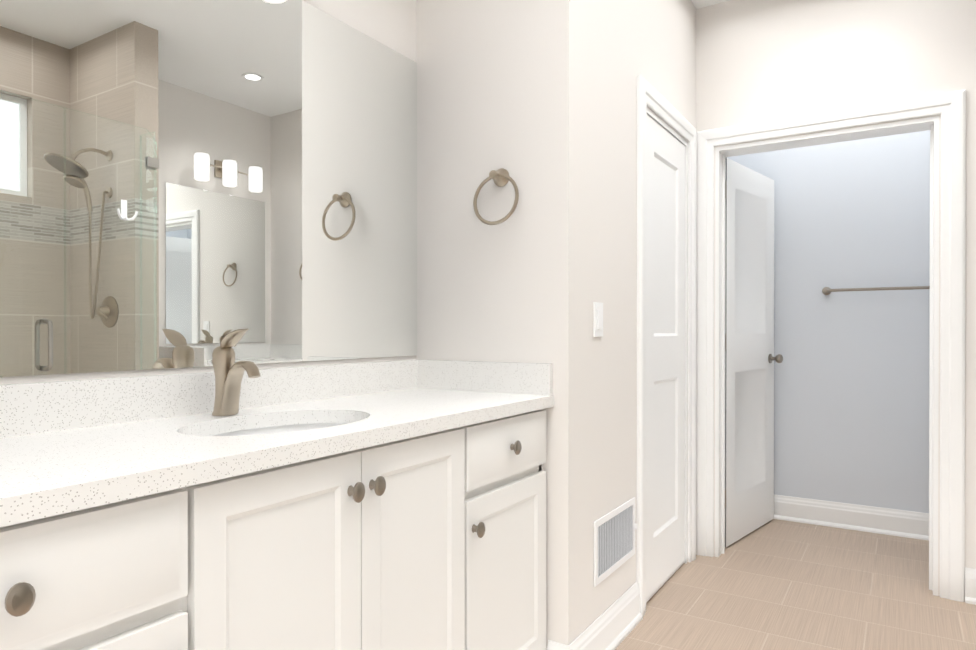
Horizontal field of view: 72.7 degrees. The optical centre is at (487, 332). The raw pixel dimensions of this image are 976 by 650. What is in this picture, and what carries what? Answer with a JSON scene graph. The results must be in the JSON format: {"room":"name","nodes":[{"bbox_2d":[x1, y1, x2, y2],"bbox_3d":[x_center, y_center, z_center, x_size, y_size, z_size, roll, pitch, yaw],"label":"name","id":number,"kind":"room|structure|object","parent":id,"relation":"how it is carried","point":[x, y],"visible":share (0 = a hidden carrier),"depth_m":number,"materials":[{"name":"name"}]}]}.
{"room":"bathroom","nodes":[
{"label":"bathroom","id":0,"kind":"room"},
{"bbox_2d":[0,0,415,384],"bbox_3d":[-0.768,-0.250,1.673,0.100,2.740,1.959,0,0,32],"label":"wall","id":1,"kind":"structure","parent":0,"point":[392,23],"depth_m":2.14,"materials":[{"name":"white paint"}]},
{"bbox_2d":[0,0,416,376],"bbox_3d":[-0.722,-0.440,1.643,0.005,1.050,1.753,0,0,32],"label":"vanity mirror","id":2,"kind":"object","parent":1,"relation":"attached to","point":[188,183],"visible":1,"depth_m":1.65,"materials":[{"name":"silver mirror"}]},
{"bbox_2d":[416,0,515,361],"bbox_3d":[-0.012,-0.252,2.296,0.480,2.740,0.100,0,0,32],"label":"wall","id":3,"kind":"structure","parent":0,"point":[466,49],"depth_m":2.28,"materials":[{"name":"white paint"}]},
{"bbox_2d":[473,168,518,224],"bbox_3d":[0.029,-0.446,2.173,0.172,0.193,0.061,0,0,32],"label":"towel ring","id":4,"kind":"object","parent":3,"relation":"attached to","point":[500,177],"visible":1,"depth_m":2.17,"materials":[{"name":"silver metal"}]},
{"bbox_2d":[516,0,703,649],"bbox_3d":[0.588,-0.254,2.740,0.178,2.740,1.491,0,0,32],"label":"wall","id":5,"kind":"structure","parent":0,"point":[536,100],"depth_m":2.18,"materials":[{"name":"white paint"}]},
{"bbox_2d":[551,582,642,649],"bbox_3d":[0.412,1.047,2.326,0.048,0.140,0.647,0,0,32],"label":"baseboard","id":6,"kind":"structure","parent":5,"relation":"attached to","point":[614,624],"depth_m":2.35,"materials":[{"name":"white wood"}]},
{"bbox_2d":[593,302,602,336],"bbox_3d":[0.378,-0.044,2.261,0.010,0.116,0.072,0,0,32],"label":"light switch","id":7,"kind":"object","parent":5,"relation":"attached to","point":[597,319],"visible":1,"depth_m":2.25,"materials":[{"name":"white plastic"}]},
{"bbox_2d":[594,497,636,586],"bbox_3d":[0.468,0.748,2.404,0.016,0.218,0.394,0,0,32],"label":"air vent","id":8,"kind":"object","parent":5,"relation":"in","point":[614,539],"visible":0.98,"depth_m":2.39,"materials":[{"name":"white plastic"}]},
{"bbox_2d":[646,115,684,602],"bbox_3d":[0.778,0.107,2.955,0.035,2.000,0.587,0,0,32],"label":"closed door","id":9,"kind":"structure","parent":5,"relation":"in","point":[665,447],"depth_m":2.95,"materials":[{"name":"white wood"}]},
{"bbox_2d":[691,0,729,8],"bbox_3d":[0.559,-1.648,1.250,2.791,0.060,6.040,0,0,32],"label":"ceiling","id":10,"kind":"structure","parent":0,"point":[697,4],"depth_m":3.27,"materials":[{"name":"white paint"}]},
{"bbox_2d":[615,519,975,649],"bbox_3d":[0.559,1.152,1.261,2.791,0.060,6.040,0,0,32],"label":"floor","id":11,"kind":"structure","parent":0,"point":[774,584],"depth_m":2.76,"materials":[{"name":"beige tile"}]},
{"bbox_2d":[0,393,553,649],"bbox_3d":[-0.486,0.678,1.499,0.562,0.885,1.758,0,0,32],"label":"bathroom vanity","id":12,"kind":"object","parent":11,"relation":"on","point":[228,503],"depth_m":1.26,"materials":[{"name":"white painted wood"},{"name":"dark brushed nickel"}]},
{"bbox_2d":[212,329,260,416],"bbox_3d":[-0.603,0.095,1.589,0.147,0.209,0.054,0,0,32],"label":"faucet","id":13,"kind":"object","parent":12,"relation":"on","point":[228,373],"depth_m":1.59,"materials":[{"name":"silver metal"}]},
{"bbox_2d":[704,0,975,595],"bbox_3d":[1.753,-0.255,2.980,2.600,2.740,0.152,0,0,32],"label":"wall","id":14,"kind":"structure","parent":0,"point":[851,381],"depth_m":3.63,"materials":[{"name":"white paint"}]},
{"bbox_2d":[725,157,782,546],"bbox_3d":[1.459,0.102,3.642,0.216,2.000,0.733,0,0,32],"label":"open door","id":15,"kind":"structure","parent":14,"relation":"in","point":[749,418],"depth_m":3.65,"materials":[{"name":"white paint"},{"name":"dark brushed nickel"}]},
{"bbox_2d":[774,494,928,540],"bbox_3d":[2.098,1.042,3.725,2.200,0.140,0.027,0,0,32],"label":"baseboard","id":16,"kind":"structure","parent":14,"relation":"attached to","point":[894,522],"depth_m":3.75,"materials":[{"name":"white wood"}]},
{"bbox_2d":[822,286,929,294],"bbox_3d":[2.190,-0.238,3.630,0.658,0.047,0.080,0,0,32],"label":"towel bar","id":17,"kind":"object","parent":14,"relation":"attached to","point":[826,290],"visible":0.58,"depth_m":3.64,"materials":[{"name":"silver metal"}]},
{"bbox_2d":[965,567,975,604],"bbox_3d":[2.105,1.046,2.668,0.305,0.140,0.026,0,0,32],"label":"baseboard","id":18,"kind":"structure","parent":14,"relation":"attached to","point":[970,573],"depth_m":2.74,"materials":[{"name":"white wood"}]}
]}

